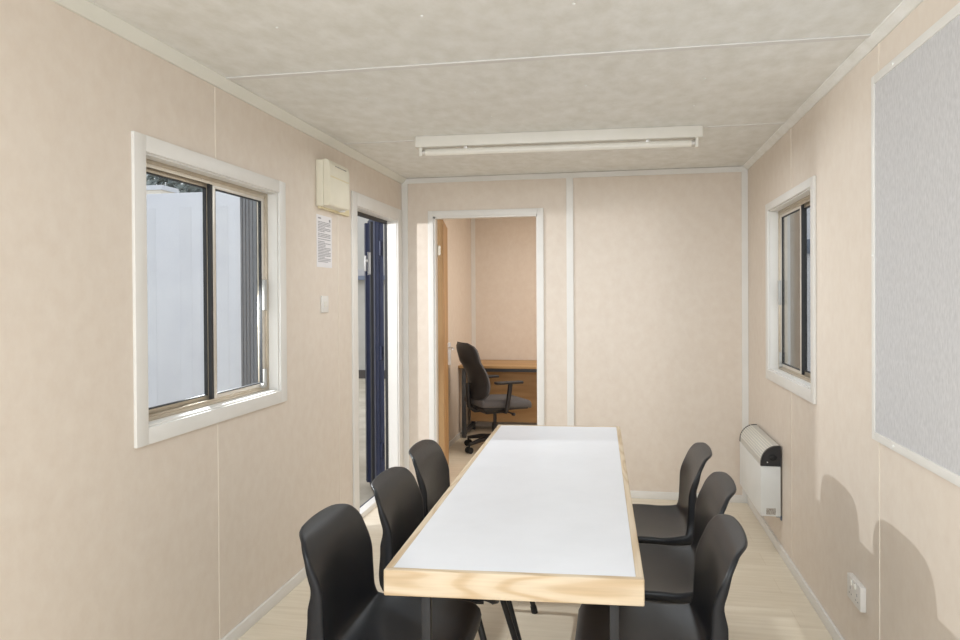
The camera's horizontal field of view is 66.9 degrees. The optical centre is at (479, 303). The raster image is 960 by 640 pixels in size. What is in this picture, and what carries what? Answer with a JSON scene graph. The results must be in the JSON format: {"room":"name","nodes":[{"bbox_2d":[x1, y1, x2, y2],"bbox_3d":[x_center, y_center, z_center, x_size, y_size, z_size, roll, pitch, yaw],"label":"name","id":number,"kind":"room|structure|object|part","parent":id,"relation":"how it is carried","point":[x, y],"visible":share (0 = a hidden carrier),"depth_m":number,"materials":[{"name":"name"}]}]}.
{"room":"portable meeting room","nodes":[
{"label":"portable meeting room","id":0,"kind":"room"},
{"bbox_2d":[0,0,471,639],"bbox_3d":[-0.953,0.260,3.513,0.090,2.465,9.070,0,0,11],"label":"wall","id":1,"kind":"structure","parent":0,"point":[103,537],"depth_m":2.30,"materials":[{"name":"beige paint"}]},
{"bbox_2d":[131,131,286,447],"bbox_3d":[-1.074,-0.045,3.168,0.356,1.082,1.623,0,0,-4],"label":"window","id":2,"kind":"structure","parent":1,"relation":"in","point":[262,231],"depth_m":2.93,"materials":[{"name":"white plastic"}]},
{"bbox_3d":[-1.137,-0.044,2.710,0.014,0.873,0.532,0,0,11],"label":"sash","id":3,"kind":"part","parent":2,"relation":"part of","materials":[{"name":"beige metal"}]},
{"bbox_3d":[-1.092,-0.048,2.905,0.047,0.905,0.960,0,0,11],"label":"frame","id":4,"kind":"part","parent":2,"relation":"part of","materials":[{"name":"beige metal"}]},
{"bbox_3d":[-1.039,-0.048,3.145,0.014,0.873,0.440,0,0,11],"label":"sash","id":5,"kind":"part","parent":2,"relation":"part of","materials":[{"name":"metal"}]},
{"bbox_2d":[240,197,257,386],"bbox_3d":[-1.167,-0.049,3.706,0.029,1.082,0.572,-1,1,-26],"label":"shutter","id":6,"kind":"object","parent":2,"relation":"attached to","point":[248,208],"depth_m":3.68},
{"bbox_3d":[-0.988,-0.037,3.336,0.016,0.140,0.022,0,0,11],"label":"pull handle","id":7,"kind":"part","parent":2,"relation":"part of","materials":[{"name":"grey plastic"}]},
{"bbox_2d":[214,87,220,639],"bbox_3d":[-1.030,0.241,2.855,0.002,2.175,0.008,0,0,11],"label":"trim","id":8,"kind":"structure","parent":1,"relation":"attached to","point":[214,87],"depth_m":2.86,"materials":[{"name":"beige"}]},
{"bbox_2d":[51,0,405,183],"bbox_3d":[-1.135,-0.861,2.222,0.038,0.038,6.305,0,0,11],"label":"trim","id":9,"kind":"structure","parent":1,"relation":"attached to","point":[86,9],"depth_m":2.71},
{"bbox_2d":[221,567,306,639],"bbox_3d":[-1.231,1.363,1.726,0.012,0.052,5.255,0,0,11],"label":"baseboard","id":10,"kind":"structure","parent":1,"relation":"attached to","point":[266,606],"depth_m":3.21,"materials":[{"name":"white plastic"}]},
{"bbox_2d":[316,214,331,267],"bbox_3d":[-0.835,-0.330,3.904,0.001,0.277,0.206,0,0,11],"label":"notice","id":11,"kind":"object","parent":1,"relation":"attached to","point":[323,223],"visible":1,"depth_m":3.90,"materials":[{"name":"white paper"}]},
{"bbox_2d":[321,296,328,312],"bbox_3d":[-0.830,0.006,3.895,0.012,0.090,0.090,0,0,11],"label":"light switch","id":12,"kind":"object","parent":1,"relation":"attached to","point":[324,299],"visible":1,"depth_m":3.88,"materials":[{"name":"white plastic"}]},
{"bbox_2d":[316,159,349,216],"bbox_3d":[-0.778,-0.628,4.006,0.080,0.255,0.440,0,0,11],"label":"electrical box","id":13,"kind":"object","parent":1,"relation":"attached to","point":[332,179],"visible":1,"depth_m":3.83,"materials":[{"name":"white plastic"}]},
{"bbox_3d":[-0.806,-0.624,4.022,0.018,0.247,0.420,0,0,11],"label":"plate","id":14,"kind":"part","parent":13,"relation":"part of","materials":[{"name":"plastic"}]},
{"bbox_2d":[338,214,340,503],"bbox_3d":[-0.795,0.392,4.105,0.002,1.850,0.008,0,0,11],"label":"trim","id":15,"kind":"structure","parent":1,"relation":"attached to","point":[338,214],"depth_m":4.10,"materials":[{"name":"beige"}]},
{"bbox_2d":[351,191,402,516],"bbox_3d":[-0.727,0.405,5.160,0.345,2.153,1.708,0,0,-3],"label":"door frame","id":16,"kind":"structure","parent":1,"relation":"in","point":[375,266],"depth_m":5.21,"materials":[{"name":"white plastic"}]},
{"bbox_3d":[-0.865,-0.305,5.591,0.055,0.178,0.038,0,0,-14],"label":"lock handle","id":17,"kind":"part","parent":16,"relation":"part of","materials":[{"name":"grey plastic"}]},
{"bbox_3d":[-0.745,0.369,4.808,0.020,1.916,0.830,0,0,11],"label":"steel frame","id":18,"kind":"part","parent":16,"relation":"part of","materials":[{"name":"blue metal"}]},
{"bbox_2d":[449,423,470,447],"bbox_3d":[-0.310,1.318,6.641,0.012,0.050,2.525,0,0,11],"label":"baseboard","id":19,"kind":"structure","parent":1,"relation":"attached to","point":[459,435],"depth_m":7.00,"materials":[{"name":"white plastic"}]},
{"bbox_2d":[89,0,902,178],"bbox_3d":[0.269,-0.936,3.273,2.410,0.083,9.070,0,0,11],"label":"ceiling","id":20,"kind":"structure","parent":0,"point":[763,84],"depth_m":2.72,"materials":[{"name":"paint"}]},
{"bbox_2d":[226,34,870,80],"bbox_3d":[0.160,-0.889,2.652,2.355,0.005,0.032,0,0,11],"label":"trim","id":21,"kind":"structure","parent":20,"relation":"attached to","point":[865,36],"depth_m":2.62,"materials":[{"name":"white"}]},
{"bbox_2d":[415,125,702,157],"bbox_3d":[0.397,-0.850,3.845,1.504,0.106,0.069,0,0,8],"label":"ceiling light","id":22,"kind":"object","parent":20,"relation":"attached to","point":[676,136],"visible":1,"depth_m":3.82,"materials":[{"name":"white metal"}]},
{"bbox_2d":[344,123,783,144],"bbox_3d":[0.391,-0.902,3.882,2.355,0.003,0.018,0,0,11],"label":"trim","id":23,"kind":"structure","parent":20,"relation":"attached to","point":[766,123],"depth_m":3.73,"materials":[{"name":"white"}]},
{"bbox_2d":[475,217,536,425],"bbox_3d":[1.103,0.194,7.696,2.410,2.265,0.090,0,0,11],"label":"wall","id":24,"kind":"structure","parent":0,"point":[505,248],"depth_m":7.80,"materials":[{"name":"beige paint"}]},
{"bbox_2d":[471,218,475,347],"bbox_3d":[-0.069,0.199,7.863,0.045,2.265,0.012,0,0,11],"label":"trim","id":25,"kind":"structure","parent":24,"relation":"attached to","point":[473,285],"depth_m":7.85,"materials":[{"name":"white plastic"}]},
{"bbox_2d":[238,426,832,639],"bbox_3d":[0.260,1.417,3.296,2.455,0.100,9.070,0,0,11],"label":"floor","id":26,"kind":"structure","parent":0,"point":[764,601],"depth_m":3.26,"materials":[{"name":"brown wood"}]},
{"bbox_2d":[299,504,481,639],"bbox_3d":[-0.229,0.995,2.051,0.503,0.776,0.466,0,0,11],"label":"chair","id":27,"kind":"object","parent":26,"relation":"on","point":[345,603],"visible":0.96,"depth_m":2.10,"materials":[{"name":"black plastic"}]},
{"bbox_2d":[371,467,517,639],"bbox_3d":[-0.107,0.991,2.537,0.503,0.776,0.466,0,0,11],"label":"chair","id":28,"kind":"object","parent":26,"relation":"on","point":[397,493],"visible":0.45,"depth_m":2.54,"materials":[{"name":"black plastic"}]},
{"bbox_3d":[-0.096,0.968,2.535,0.281,0.033,0.355,0,0,11],"label":"seat frame","id":29,"kind":"part","parent":28,"relation":"part of","materials":[{"name":"black metal"}]},
{"bbox_3d":[0.028,1.161,2.325,0.158,0.413,0.023,0,1,27],"label":"leg","id":30,"kind":"part","parent":28,"relation":"part of","materials":[{"name":"black metal"}]},
{"bbox_3d":[0.096,1.158,2.689,0.159,0.413,0.023,0,0,-5],"label":"leg","id":31,"kind":"part","parent":28,"relation":"part of","materials":[{"name":"black metal"}]},
{"bbox_2d":[409,439,537,639],"bbox_3d":[-0.031,0.986,3.052,0.503,0.776,0.466,0,0,11],"label":"chair","id":32,"kind":"object","parent":26,"relation":"on","point":[430,464],"visible":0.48,"depth_m":3.07,"materials":[{"name":"black plastic"}]},
{"bbox_3d":[0.104,1.157,2.840,0.158,0.413,0.023,0,1,27],"label":"leg","id":33,"kind":"part","parent":32,"relation":"part of","materials":[{"name":"black metal"}]},
{"bbox_2d":[456,342,531,453],"bbox_3d":[0.127,0.846,6.660,0.665,0.990,0.632,-1,1,-22],"label":"office chair","id":34,"kind":"object","parent":26,"relation":"on","point":[478,398],"visible":0.83,"depth_m":6.49,"materials":[{"name":"grey fabric"}]},
{"bbox_2d":[457,342,490,400],"bbox_3d":[-0.082,0.613,6.586,0.202,0.520,0.452,-1,1,-22],"label":"backrest","id":35,"kind":"object","parent":34,"relation":"on","point":[478,388],"depth_m":6.46,"materials":[{"name":"grey fabric"}]},
{"bbox_3d":[0.007,1.238,6.772,0.285,0.077,0.051,0,1,35],"label":"leg","id":36,"kind":"part","parent":34,"relation":"part of","materials":[{"name":"black plastic"}]},
{"bbox_3d":[0.010,1.240,6.584,0.285,0.077,0.051,-1,1,-37],"label":"leg","id":37,"kind":"part","parent":34,"relation":"part of","materials":[{"name":"black plastic"}]},
{"bbox_2d":[464,394,531,407],"bbox_3d":[0.160,0.902,6.687,0.490,0.094,0.470,-1,1,-22],"label":"seat cushion","id":38,"kind":"object","parent":34,"relation":"on","point":[493,400],"depth_m":6.51,"materials":[{"name":"grey fabric"}]},
{"bbox_3d":[0.222,0.846,6.492,0.073,0.271,0.175,-1,1,-31],"label":"armrest","id":39,"kind":"part","parent":34,"relation":"part of","materials":[{"name":"black plastic"}]},
{"bbox_2d":[458,360,536,437],"bbox_3d":[0.636,0.971,7.373,1.595,0.722,0.700,0,0,11],"label":"office desk","id":40,"kind":"object","parent":26,"relation":"on","point":[507,370],"visible":0.33,"depth_m":7.50,"materials":[{"name":"brown wood"}]},
{"bbox_3d":[0.652,0.933,7.476,1.520,0.596,0.018,0,0,11],"label":"modesty panel","id":41,"kind":"part","parent":40,"relation":"part of","materials":[{"name":"brown wood"}]},
{"bbox_3d":[0.578,0.656,7.086,1.520,0.036,0.030,0,0,11],"label":"rail","id":42,"kind":"part","parent":40,"relation":"part of","materials":[{"name":"grey metal"}]},
{"bbox_2d":[384,425,644,639],"bbox_3d":[0.235,0.998,2.673,0.608,0.750,2.009,0,0,9],"label":"meeting table","id":43,"kind":"object","parent":26,"relation":"on","point":[538,513],"visible":1,"depth_m":2.02,"materials":[{"name":"white laminate"}]},
{"bbox_3d":[-0.128,1.022,1.774,0.022,0.698,0.023,0,0,9],"label":"leg","id":44,"kind":"part","parent":43,"relation":"part of","materials":[{"name":"black metal"}]},
{"bbox_3d":[0.319,1.019,1.721,0.022,0.698,0.023,0,0,9],"label":"leg","id":45,"kind":"part","parent":43,"relation":"part of","materials":[{"name":"black metal"}]},
{"bbox_2d":[575,514,747,639],"bbox_3d":[0.463,0.992,2.003,0.503,0.776,0.466,0,0,11],"label":"chair","id":46,"kind":"object","parent":26,"relation":"on","point":[723,541],"visible":0.91,"depth_m":2.06,"materials":[{"name":"black plastic"}]},
{"bbox_2d":[632,442,711,545],"bbox_3d":[0.703,0.982,3.037,0.503,0.776,0.466,0,0,11],"label":"chair","id":47,"kind":"object","parent":26,"relation":"on","point":[673,525],"visible":0.66,"depth_m":3.01,"materials":[{"name":"black plastic"}]},
{"bbox_2d":[639,471,736,603],"bbox_3d":[0.615,0.987,2.514,0.503,0.776,0.466,0,0,11],"label":"chair","id":48,"kind":"object","parent":26,"relation":"on","point":[668,570],"visible":0.57,"depth_m":2.52,"materials":[{"name":"black plastic"}]},
{"bbox_3d":[0.603,0.964,2.516,0.281,0.033,0.355,0,0,11],"label":"seat frame","id":49,"kind":"part","parent":48,"relation":"part of","materials":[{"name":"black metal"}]},
{"bbox_2d":[408,166,741,494],"bbox_3d":[0.624,0.228,5.140,2.410,2.285,0.060,0,0,11],"label":"wall","id":50,"kind":"structure","parent":0,"point":[657,259],"depth_m":5.02,"materials":[{"name":"beige paint"}]},
{"bbox_2d":[401,184,409,470],"bbox_3d":[-0.545,0.242,5.323,0.045,2.227,0.012,0,0,11],"label":"trim","id":51,"kind":"structure","parent":50,"relation":"attached to","point":[404,187],"depth_m":5.32,"materials":[{"name":"white plastic"}]},
{"bbox_2d":[428,208,544,464],"bbox_3d":[0.073,0.339,5.604,0.918,2.022,0.790,0,0,11],"label":"door","id":52,"kind":"structure","parent":50,"relation":"in","point":[439,347],"depth_m":5.28,"materials":[{"name":"white wood"}]},
{"bbox_3d":[-0.247,0.419,5.961,0.073,0.182,0.114,0,0,0],"label":"lever handle","id":53,"kind":"part","parent":52,"relation":"part of","materials":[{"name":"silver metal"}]},
{"bbox_2d":[566,178,573,425],"bbox_3d":[0.634,0.212,5.103,0.048,2.177,0.010,0,0,11],"label":"trim","id":54,"kind":"structure","parent":50,"relation":"attached to","point":[569,181],"depth_m":5.10,"materials":[{"name":"white plastic"}]},
{"bbox_2d":[403,166,747,183],"bbox_3d":[0.610,-0.894,5.096,2.410,0.036,0.012,0,0,11],"label":"trim","id":55,"kind":"structure","parent":50,"relation":"attached to","point":[737,168],"depth_m":5.08,"materials":[{"name":"white plastic"}]},
{"bbox_2d":[630,490,746,502],"bbox_3d":[1.127,1.323,5.019,1.361,0.050,0.014,0,0,11],"label":"baseboard","id":56,"kind":"structure","parent":50,"relation":"attached to","point":[634,494],"depth_m":4.99,"materials":[{"name":"white plastic"}]},
{"bbox_2d":[741,172,748,495],"bbox_3d":[1.782,0.232,4.887,0.040,2.227,0.012,0,0,11],"label":"trim","id":57,"kind":"structure","parent":50,"relation":"attached to","point":[744,175],"depth_m":4.88,"materials":[{"name":"white plastic"}]},
{"bbox_2d":[748,0,959,639],"bbox_3d":[1.504,0.250,3.053,0.090,2.465,9.070,0,0,11],"label":"wall","id":58,"kind":"structure","parent":0,"point":[835,452],"depth_m":2.81,"materials":[{"name":"beige paint"}]},
{"bbox_2d":[739,424,781,520],"bbox_3d":[1.627,0.965,4.234,0.110,0.402,0.700,0,0,11],"label":"heater","id":59,"kind":"object","parent":58,"relation":"attached to","point":[760,455],"visible":1,"depth_m":3.98,"materials":[{"name":"white metal"}]},
{"bbox_2d":[740,425,778,463],"bbox_3d":[1.624,0.819,4.240,0.100,0.106,0.650,0,0,11],"label":"hood","id":60,"kind":"object","parent":59,"relation":"attached to","point":[754,441],"depth_m":4.13,"materials":[{"name":"white metal"}]},
{"bbox_2d":[765,175,816,403],"bbox_3d":[1.722,-0.061,4.085,0.192,1.067,1.803,0,0,16],"label":"window","id":61,"kind":"structure","parent":58,"relation":"in","point":[777,236],"depth_m":4.05,"materials":[{"name":"white plastic"}]},
{"bbox_3d":[1.707,-0.059,4.143,0.016,0.140,0.022,0,0,11],"label":"pull handle","id":62,"kind":"part","parent":61,"relation":"part of","materials":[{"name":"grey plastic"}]},
{"bbox_2d":[787,215,790,364],"bbox_3d":[1.922,-0.066,4.584,0.029,1.067,0.734,0,1,20],"label":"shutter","id":63,"kind":"object","parent":61,"relation":"attached to","point":[788,217],"depth_m":4.24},
{"bbox_3d":[1.682,-0.070,3.929,0.014,0.872,0.475,0,0,11],"label":"sash","id":64,"kind":"part","parent":61,"relation":"part of","materials":[{"name":"metal"}]},
{"bbox_3d":[1.652,-0.070,3.719,0.047,0.904,0.928,0,0,11],"label":"frame","id":65,"kind":"part","parent":61,"relation":"part of","materials":[{"name":"beige metal"}]},
{"bbox_3d":[1.620,-0.066,3.504,0.014,0.872,0.465,0,0,11],"label":"sash","id":66,"kind":"part","parent":61,"relation":"part of","materials":[{"name":"beige metal"}]},
{"bbox_2d":[790,128,791,559],"bbox_3d":[1.574,0.209,3.676,0.002,2.195,0.008,0,0,11],"label":"trim","id":67,"kind":"structure","parent":58,"relation":"attached to","point":[790,128],"depth_m":3.68,"materials":[{"name":"beige"}]},
{"bbox_2d":[747,496,843,639],"bbox_3d":[1.222,1.348,1.801,0.012,0.052,6.305,0,0,11],"label":"baseboard","id":68,"kind":"structure","parent":58,"relation":"attached to","point":[828,623],"depth_m":3.49,"materials":[{"name":"white plastic"}]},
{"bbox_2d":[743,0,923,169],"bbox_3d":[1.198,-0.877,1.784,0.034,0.026,6.305,0,0,11],"label":"trim","id":69,"kind":"structure","parent":58,"relation":"attached to","point":[905,7],"depth_m":2.74,"materials":[{"name":"plastic"}]},
{"bbox_2d":[847,572,865,612],"bbox_3d":[1.377,1.058,2.664,0.024,0.088,0.152,0,0,11],"label":"power socket","id":70,"kind":"object","parent":58,"relation":"attached to","point":[856,591],"visible":1,"depth_m":2.63,"materials":[{"name":"white plastic"}]},
{"bbox_2d":[878,43,879,639],"bbox_3d":[1.344,0.221,2.450,0.002,2.195,0.008,0,0,11],"label":"trim","id":71,"kind":"structure","parent":58,"relation":"attached to","point":[878,43],"depth_m":2.45,"materials":[{"name":"beige"}]},
{"bbox_2d":[871,2,959,486],"bbox_3d":[1.178,-0.144,1.609,0.016,1.232,1.780,0,0,11],"label":"pinboard","id":72,"kind":"object","parent":58,"relation":"attached to","point":[915,97],"visible":1,"depth_m":2.10,"materials":[{"name":"grey fabric"}]},
{"label":"outside","id":73,"kind":"structure","parent":0,"visible":0},
{"bbox_2d":[359,378,385,505],"bbox_3d":[3.049,1.505,16.231,60.000,0.200,57.000,0,0,11],"label":"ground","id":74,"kind":"structure","parent":73,"point":[365,490],"depth_m":7.58,"materials":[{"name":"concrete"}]},
{"bbox_2d":[146,185,178,193],"bbox_3d":[-7.130,-0.143,11.713,4.770,3.290,0.440,0,0,11],"label":"building","id":75,"kind":"structure","parent":74,"relation":"on","point":[150,189],"depth_m":11.09,"materials":[{"name":"white metal"}]},
{"bbox_2d":[146,174,201,192],"bbox_3d":[-9.788,-2.025,22.172,3.519,6.925,3.550,0,0,11],"label":"tree","id":76,"kind":"object","parent":74,"relation":"on","point":[183,188],"visible":0.07,"depth_m":21.50,"materials":[{"name":"grey plant"}]},
{"bbox_2d":[146,192,240,407],"bbox_3d":[-3.268,0.343,6.440,3.320,2.360,1.452,0,0,11],"label":"exterior wall","id":77,"kind":"structure","parent":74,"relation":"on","point":[174,220],"depth_m":5.50,"materials":[{"name":"white metal"}]},
{"bbox_2d":[357,216,384,378],"bbox_3d":[-1.203,-0.662,15.308,4.400,4.200,3.140,0,0,11],"label":"building","id":78,"kind":"structure","parent":74,"relation":"on","point":[361,221],"depth_m":14.06,"materials":[{"name":"grey"}]},
{"bbox_3d":[-1.478,-0.488,13.835,4.400,0.078,0.140,0,0,11],"label":"ledge rail","id":79,"kind":"part","parent":78,"relation":"part of","materials":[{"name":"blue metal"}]},
{"bbox_2d":[790,211,799,368],"bbox_3d":[4.108,-0.291,8.893,2.000,3.500,2.000,0,0,11],"label":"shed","id":80,"kind":"object","parent":74,"relation":"on","point":[795,217],"visible":0.04,"depth_m":8.09,"materials":[{"name":"grey metal"}]},
{"bbox_2d":[807,208,810,371],"bbox_3d":[4.277,0.028,6.385,2.745,2.900,0.175,0,0,11],"label":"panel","id":81,"kind":"object","parent":74,"relation":"on","point":[808,209],"visible":0.02,"depth_m":6.58,"materials":[{"name":"white metal"}]},
{"bbox_3d":[3.327,-0.512,6.486,0.845,0.130,0.034,0,0,11],"label":"sign rail","id":82,"kind":"part","parent":81,"relation":"part of","materials":[{"name":"metal"}]}
]}

